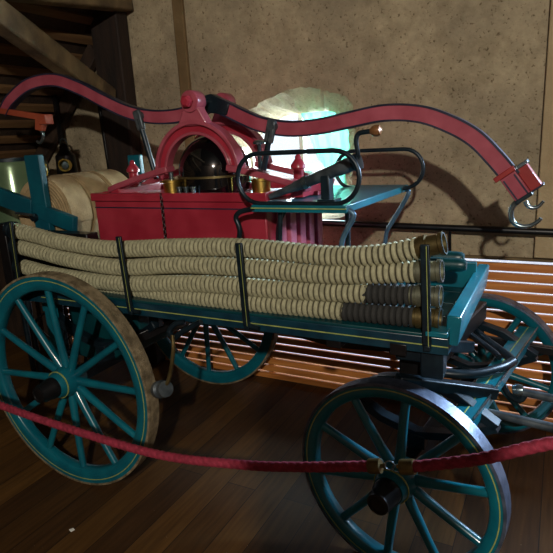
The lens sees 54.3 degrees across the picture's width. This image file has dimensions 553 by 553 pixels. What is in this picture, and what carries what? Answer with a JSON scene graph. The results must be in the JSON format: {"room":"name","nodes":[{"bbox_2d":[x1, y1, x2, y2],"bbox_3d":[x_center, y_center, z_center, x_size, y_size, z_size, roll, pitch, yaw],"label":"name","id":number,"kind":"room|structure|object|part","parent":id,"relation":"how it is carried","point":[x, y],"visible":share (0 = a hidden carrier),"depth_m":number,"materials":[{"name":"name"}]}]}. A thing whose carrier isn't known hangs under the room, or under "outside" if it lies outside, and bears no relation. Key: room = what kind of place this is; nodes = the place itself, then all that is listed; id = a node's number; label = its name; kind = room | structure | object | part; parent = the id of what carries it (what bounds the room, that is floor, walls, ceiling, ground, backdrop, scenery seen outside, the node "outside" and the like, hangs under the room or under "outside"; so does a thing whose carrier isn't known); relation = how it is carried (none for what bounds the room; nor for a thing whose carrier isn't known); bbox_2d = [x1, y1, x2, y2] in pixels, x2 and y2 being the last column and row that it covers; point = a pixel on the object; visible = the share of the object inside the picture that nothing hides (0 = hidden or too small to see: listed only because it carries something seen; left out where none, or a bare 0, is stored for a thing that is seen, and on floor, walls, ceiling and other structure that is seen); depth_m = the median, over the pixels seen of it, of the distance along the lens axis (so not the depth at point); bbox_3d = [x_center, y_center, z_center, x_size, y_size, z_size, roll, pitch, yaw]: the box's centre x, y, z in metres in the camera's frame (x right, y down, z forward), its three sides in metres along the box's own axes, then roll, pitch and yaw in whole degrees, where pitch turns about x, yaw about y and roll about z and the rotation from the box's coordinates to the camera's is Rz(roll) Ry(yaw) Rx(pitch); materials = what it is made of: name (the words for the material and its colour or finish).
{"room":"museum exhibit room","nodes":[
{"label":"museum exhibit room","id":0,"kind":"room"},
{"bbox_2d":[0,2,93,158],"bbox_3d":[-3.087,-0.517,1.668,2.765,2.765,6.400,4,16,27],"label":"staircase","id":1,"kind":"structure","parent":0,"point":[70,28],"depth_m":3.64,"materials":[{"name":"brown wood"}]},
{"bbox_2d":[52,95,77,174],"bbox_3d":[-1.561,-1.017,3.896,0.150,0.580,0.255,-5,15,-5],"label":"lantern","id":2,"kind":"object","parent":1,"relation":"hanging from","point":[65,159],"visible":0.91,"depth_m":3.93,"materials":[{"name":"black paint"}]},
{"bbox_2d":[97,105,108,168],"bbox_3d":[-1.229,-0.796,3.970,0.059,1.001,0.030,4,16,27],"label":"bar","id":3,"kind":"object","parent":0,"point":[99,107],"visible":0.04,"depth_m":3.90,"materials":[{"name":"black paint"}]},
{"bbox_2d":[0,334,552,552],"bbox_3d":[-0.930,1.499,1.153,7.500,0.060,6.500,4,16,27],"label":"floor","id":4,"kind":"structure","parent":0,"point":[161,506],"depth_m":2.66,"materials":[{"name":"brown wood"}]},
{"bbox_2d":[0,156,69,383],"bbox_3d":[-1.768,-0.025,3.878,0.460,1.615,0.460,4,16,27],"label":"tank","id":5,"kind":"object","parent":4,"relation":"on","point":[13,174],"visible":0.33,"depth_m":3.55,"materials":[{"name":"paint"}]},
{"bbox_3d":[-1.795,-0.511,3.752,0.460,0.600,0.460,4,16,27],"label":"tank","id":6,"kind":"part","parent":5,"relation":"part of","materials":[{"name":"green metal"}]},
{"bbox_3d":[-1.894,0.246,4.024,0.038,1.030,0.040,4,16,27],"label":"leg","id":7,"kind":"part","parent":5,"relation":"part of","materials":[{"name":"paint"}]},
{"bbox_3d":[-1.732,0.295,3.799,0.038,1.030,0.040,4,16,27],"label":"leg","id":8,"kind":"part","parent":5,"relation":"part of","materials":[{"name":"paint"}]},
{"bbox_3d":[-1.613,0.231,4.021,0.038,1.030,0.040,4,16,27],"label":"leg","id":9,"kind":"part","parent":5,"relation":"part of","materials":[{"name":"paint"}]},
{"bbox_2d":[35,313,86,372],"bbox_3d":[-1.580,0.512,3.909,0.540,0.540,0.060,4,16,27],"label":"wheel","id":10,"kind":"object","parent":4,"relation":"on","point":[42,314],"visible":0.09,"depth_m":3.93,"materials":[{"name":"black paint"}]},
{"bbox_2d":[90,10,164,364],"bbox_3d":[-1.093,-0.901,3.866,0.240,3.240,0.110,4,16,27],"label":"timber post","id":11,"kind":"object","parent":4,"relation":"on","point":[109,30],"visible":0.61,"depth_m":3.70,"materials":[{"name":"brown wood"}]},
{"bbox_2d":[0,0,115,97],"bbox_3d":[-1.498,-1.283,1.661,0.100,1.288,3.979,-1,15,10],"label":"brace","id":12,"kind":"object","parent":11,"relation":"attached to","point":[15,27],"visible":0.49,"depth_m":2.88,"materials":[{"name":"brown wood"}]},
{"bbox_2d":[34,44,95,161],"bbox_3d":[-1.682,-1.140,4.119,1.066,1.066,0.060,4,16,27],"label":"rafter","id":13,"kind":"object","parent":11,"relation":"attached to","point":[69,100],"visible":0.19,"depth_m":4.02,"materials":[{"name":"brown wood"}]},
{"bbox_2d":[5,0,132,11],"bbox_3d":[-2.271,-0.781,1.067,0.110,0.732,6.023,4,16,25],"label":"tie beam","id":14,"kind":"structure","parent":11,"relation":"attached to","point":[102,5],"depth_m":3.27,"materials":[{"name":"brown wood"}]},
{"bbox_2d":[0,73,552,552],"bbox_3d":[-0.130,-0.057,2.735,3.478,2.070,1.615,4,16,27],"label":"wagon","id":15,"kind":"object","parent":4,"relation":"on","point":[214,194],"visible":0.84,"depth_m":2.42,"materials":[{"name":"teal paint"}]},
{"bbox_3d":[-1.558,-0.450,3.093,0.473,0.210,0.035,4,16,27],"label":"reel rail","id":16,"kind":"part","parent":15,"relation":"part of","materials":[{"name":"teal paint"}]},
{"bbox_2d":[0,108,40,119],"bbox_3d":[-1.526,-0.967,3.198,0.425,0.106,0.040,4,16,27],"label":"socket","id":17,"kind":"object","parent":15,"relation":"attached to","point":[7,111],"depth_m":3.17,"materials":[{"name":"paint"}]},
{"bbox_3d":[-1.292,-0.334,2.987,0.115,0.665,0.035,4,16,27],"label":"reel post","id":18,"kind":"part","parent":15,"relation":"part of","materials":[{"name":"teal paint"}]},
{"bbox_3d":[-1.233,0.293,2.992,0.090,0.385,0.020,4,16,27],"label":"hanging plate","id":19,"kind":"part","parent":15,"relation":"part of","materials":[{"name":"teal paint"}]},
{"bbox_2d":[19,174,92,231],"bbox_3d":[-1.272,-0.364,3.098,0.428,0.428,0.171,4,16,27],"label":"roll","id":20,"kind":"object","parent":15,"relation":"in","point":[66,194],"visible":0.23,"depth_m":3.00,"materials":[{"name":"fabric"}]},
{"bbox_3d":[-1.202,-0.324,2.938,0.300,0.156,0.035,4,16,27],"label":"reel rail","id":21,"kind":"part","parent":15,"relation":"part of","materials":[{"name":"teal paint"}]},
{"bbox_2d":[63,172,107,238],"bbox_3d":[-1.186,-0.410,3.257,0.428,0.428,0.177,4,16,27],"label":"roll","id":22,"kind":"object","parent":15,"relation":"in","point":[90,182],"visible":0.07,"depth_m":3.13,"materials":[{"name":"fabric"}]},
{"bbox_2d":[87,169,127,186],"bbox_3d":[-1.097,-0.458,3.425,0.428,0.428,0.186,4,16,27],"label":"roll","id":23,"kind":"object","parent":15,"relation":"in","point":[110,177],"visible":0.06,"depth_m":3.30,"materials":[{"name":"fabric"}]},
{"bbox_3d":[-0.666,-0.664,2.777,0.103,0.326,0.027,4,16,27],"label":"connecting rod","id":24,"kind":"part","parent":15,"relation":"part of","materials":[{"name":"paint"}]},
{"bbox_3d":[-0.640,-0.447,2.874,0.370,0.020,0.194,4,16,27],"label":"tie plate","id":25,"kind":"part","parent":15,"relation":"part of","materials":[{"name":"red paint"}]},
{"bbox_3d":[-0.537,-0.276,2.558,0.013,0.239,0.013,-8,15,-16],"label":"chain","id":26,"kind":"part","parent":15,"relation":"part of","materials":[{"name":"black paint"}]},
{"bbox_3d":[-0.472,0.373,2.344,0.086,0.253,0.029,0,15,11],"label":"brake rod","id":27,"kind":"part","parent":15,"relation":"part of","materials":[{"name":"brown metal"}]},
{"bbox_3d":[-0.509,-0.484,2.608,0.023,0.040,0.024,4,16,27],"label":"piston rod","id":28,"kind":"part","parent":15,"relation":"part of","materials":[{"name":"metal"}]},
{"bbox_3d":[-0.499,-0.031,2.575,0.960,0.200,0.060,4,16,27],"label":"panel","id":29,"kind":"part","parent":15,"relation":"part of","materials":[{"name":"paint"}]},
{"bbox_3d":[-0.345,-0.225,2.832,0.997,0.420,0.585,4,16,27],"label":"water tank","id":30,"kind":"part","parent":15,"relation":"part of","materials":[{"name":"red metal"}]},
{"bbox_2d":[2,221,447,266],"bbox_3d":[-0.408,-0.142,2.298,2.203,0.165,0.089,4,16,27],"label":"hose","id":31,"kind":"object","parent":15,"relation":"attached to","point":[408,249],"visible":0.98,"depth_m":2.11,"materials":[{"name":"fabric"}]},
{"bbox_2d":[8,238,444,284],"bbox_3d":[-0.401,-0.056,2.320,2.176,0.156,0.084,4,16,27],"label":"hose","id":32,"kind":"object","parent":15,"relation":"attached to","point":[401,272],"visible":0.91,"depth_m":2.15,"materials":[{"name":"fabric"}]},
{"bbox_2d":[12,257,442,307],"bbox_3d":[-0.399,0.026,2.341,2.172,0.145,0.086,4,16,27],"label":"hose","id":33,"kind":"object","parent":15,"relation":"on","point":[401,294],"visible":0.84,"depth_m":2.14,"materials":[{"name":"beige fabric"}]},
{"bbox_3d":[-0.408,0.157,2.364,2.260,0.063,0.060,4,16,27],"label":"rail","id":34,"kind":"part","parent":15,"relation":"part of","materials":[{"name":"blue paint"}]},
{"bbox_3d":[-0.122,-0.089,2.275,0.110,0.421,0.021,4,16,27],"label":"leg","id":35,"kind":"part","parent":15,"relation":"part of","materials":[{"name":"paint"}]},
{"bbox_2d":[253,140,264,144],"bbox_3d":[-0.085,-0.644,2.587,0.060,0.024,0.058,4,16,27],"label":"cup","id":36,"kind":"object","parent":15,"relation":"on","point":[256,142],"depth_m":2.57,"materials":[{"name":"metal"}]},
{"bbox_3d":[-0.368,-0.760,2.637,2.877,0.629,0.036,4,16,27],"label":"pump lever","id":37,"kind":"part","parent":15,"relation":"part of","materials":[{"name":"red paint"}]},
{"bbox_3d":[-0.081,-0.574,2.605,0.019,0.130,0.020,4,16,27],"label":"grease cup stem","id":38,"kind":"part","parent":15,"relation":"part of","materials":[{"name":"paint"}]},
{"bbox_3d":[-0.043,-0.575,2.470,0.086,0.222,0.027,4,16,27],"label":"connecting rod","id":39,"kind":"part","parent":15,"relation":"part of","materials":[{"name":"paint"}]},
{"bbox_2d":[97,289,442,328],"bbox_3d":[-0.361,0.080,2.355,2.110,0.099,0.107,5,17,29],"label":"hose","id":40,"kind":"object","parent":15,"relation":"on","point":[380,314],"visible":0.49,"depth_m":2.04,"materials":[{"name":"beige fabric"}]},
{"bbox_3d":[0.019,-0.087,2.258,0.041,0.411,0.022,4,16,27],"label":"leg","id":41,"kind":"part","parent":15,"relation":"part of","materials":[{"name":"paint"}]},
{"bbox_3d":[0.043,-0.394,2.522,0.370,0.020,0.194,4,16,27],"label":"tie plate","id":42,"kind":"part","parent":15,"relation":"part of","materials":[{"name":"red paint"}]},
{"bbox_2d":[268,125,381,201],"bbox_3d":[0.184,-0.447,2.159,0.502,0.286,0.080,4,16,27],"label":"pipe","id":43,"kind":"object","parent":15,"relation":"on","point":[325,176],"visible":0.94,"depth_m":2.14,"materials":[{"name":"grey iron"},{"name":"dark painted iron"},{"name":"copper"}]},
{"bbox_3d":[0.332,-0.497,2.056,0.081,0.126,0.033,4,16,27],"label":"crank handle","id":44,"kind":"part","parent":43,"relation":"part of","materials":[{"name":"paint"}]},
{"bbox_3d":[0.372,-0.545,2.013,0.047,0.044,0.043,4,16,27],"label":"knob","id":45,"kind":"part","parent":43,"relation":"part of","materials":[{"name":"gold metal"}]},
{"bbox_3d":[0.275,-0.358,2.430,0.450,0.030,0.778,4,16,27],"label":"seat","id":46,"kind":"part","parent":15,"relation":"part of","materials":[{"name":"teal paint"}]},
{"bbox_3d":[0.495,0.172,2.476,0.636,0.140,0.600,4,16,27],"label":"turntable plate","id":47,"kind":"part","parent":15,"relation":"part of","materials":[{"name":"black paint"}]},
{"bbox_3d":[0.273,-0.063,2.094,0.086,0.420,0.021,4,16,27],"label":"leg","id":48,"kind":"part","parent":15,"relation":"part of","materials":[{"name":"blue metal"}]},
{"bbox_3d":[0.300,-0.102,2.256,0.021,0.410,0.022,4,16,27],"label":"leg","id":49,"kind":"part","parent":15,"relation":"part of","materials":[{"name":"paint"}]},
{"bbox_2d":[322,245,464,258],"bbox_3d":[0.388,-0.102,2.354,0.826,0.052,0.052,4,16,27],"label":"pole","id":50,"kind":"object","parent":15,"relation":"attached to","point":[451,254],"visible":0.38,"depth_m":2.17,"materials":[{"name":"teal metal"}]},
{"bbox_3d":[0.600,-0.238,2.699,0.143,0.419,0.021,4,16,27],"label":"leg","id":51,"kind":"part","parent":15,"relation":"part of","materials":[{"name":"blue metal"}]},
{"bbox_2d":[403,257,466,271],"bbox_3d":[0.352,-0.071,2.260,0.851,0.052,0.052,4,16,27],"label":"pole","id":52,"kind":"object","parent":15,"relation":"attached to","point":[450,264],"visible":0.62,"depth_m":2.07,"materials":[{"name":"teal metal"}]},
{"bbox_2d":[518,163,541,190],"bbox_3d":[0.970,-0.383,2.069,0.092,0.104,0.070,4,16,27],"label":"socket","id":53,"kind":"object","parent":15,"relation":"attached to","point":[526,173],"depth_m":2.04,"materials":[{"name":"red paint"}]},
{"bbox_3d":[-1.797,0.689,2.613,0.280,0.870,0.280,4,16,27],"label":"stanchion","id":54,"kind":"object","parent":4,"relation":"on","visible":0},
{"bbox_2d":[0,401,394,473],"bbox_3d":[-0.740,0.505,1.993,2.384,0.200,0.041,4,16,27],"label":"rope","id":55,"kind":"object","parent":54,"relation":"attached to","point":[372,465],"visible":1,"depth_m":1.72,"materials":[{"name":"red fabric"}]},
{"bbox_3d":[0.954,0.751,1.156,0.280,1.180,0.280,4,16,27],"label":"stanchion","id":56,"kind":"object","parent":4,"relation":"on","visible":0},
{"bbox_2d":[392,436,552,474],"bbox_3d":[0.609,0.382,1.235,0.700,0.331,0.041,4,16,27],"label":"rope","id":57,"kind":"object","parent":56,"relation":"attached to","point":[405,466],"visible":1,"depth_m":1.31,"materials":[{"name":"red fabric"}]},
{"bbox_2d":[47,0,550,257],"bbox_3d":[-0.580,-1.415,3.701,5.400,2.338,0.288,4,16,27],"label":"wall","id":58,"kind":"structure","parent":0,"point":[483,63],"depth_m":3.03,"materials":[{"name":"paint"}]},
{"bbox_2d":[0,255,72,343],"bbox_3d":[-2.392,0.084,4.894,1.300,0.957,0.021,4,16,27],"label":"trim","id":59,"kind":"structure","parent":58,"relation":"attached to","point":[15,326],"depth_m":4.90,"materials":[{"name":"brown wood"}]},
{"bbox_2d":[171,0,195,147],"bbox_3d":[-0.609,-1.350,3.558,0.083,2.270,0.032,4,16,27],"label":"trim","id":60,"kind":"structure","parent":58,"relation":"attached to","point":[178,10],"depth_m":3.51,"materials":[{"name":"brown stained timber"}]},
{"bbox_2d":[252,113,306,177],"bbox_3d":[0.183,-0.819,3.674,0.860,0.680,0.050,4,16,27],"label":"window","id":61,"kind":"structure","parent":58,"relation":"in","point":[302,140],"depth_m":3.65,"materials":[{"name":"white glass"}]},
{"bbox_2d":[301,111,349,184],"bbox_3d":[0.345,-0.782,3.535,0.380,0.580,0.039,4,16,27],"label":"curtain","id":62,"kind":"object","parent":61,"relation":"hanging from","point":[339,139],"visible":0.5,"depth_m":3.51,"materials":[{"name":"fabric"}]},
{"bbox_2d":[67,255,552,422],"bbox_3d":[0.334,0.281,3.541,7.400,0.960,0.082,4,16,27],"label":"back wall slats","id":63,"kind":"structure","parent":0,"point":[392,364],"depth_m":3.48,"materials":[{"name":"orange wood"}]},
{"bbox_2d":[322,220,552,250],"bbox_3d":[1.377,-0.177,2.761,4.701,0.218,0.055,4,16,27],"label":"handrail","id":64,"kind":"object","parent":63,"relation":"attached to","point":[340,223],"visible":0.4,"depth_m":2.95,"materials":[{"name":"black metal"}]},
{"bbox_3d":[1.371,-0.226,2.740,4.701,0.111,0.038,4,16,27],"label":"rail","id":65,"kind":"part","parent":64,"relation":"part of","materials":[{"name":"black metal"}]},
{"bbox_3d":[0.963,-0.186,2.988,0.012,0.167,0.042,4,16,27],"label":"post","id":66,"kind":"part","parent":64,"relation":"part of","materials":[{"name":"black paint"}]},
{"label":"outside","id":67,"kind":"structure","parent":0,"visible":0},
{"bbox_2d":[181,258,552,389],"bbox_3d":[3.510,-0.541,9.160,14.000,0.100,12.150,4,16,27],"label":"ground","id":68,"kind":"structure","parent":67,"point":[466,259],"depth_m":6.35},
{"bbox_3d":[2.699,-1.133,1.901,2.100,2.338,0.100,4,16,27],"label":"wall","id":69,"kind":"structure","parent":0,"visible":0},
{"bbox_2d":[534,0,552,258],"bbox_3d":[1.522,-1.183,2.453,0.500,2.270,0.050,4,16,27],"label":"trim","id":70,"kind":"structure","parent":69,"relation":"attached to","point":[543,247],"depth_m":2.70,"materials":[{"name":"beige paint"}]}
]}

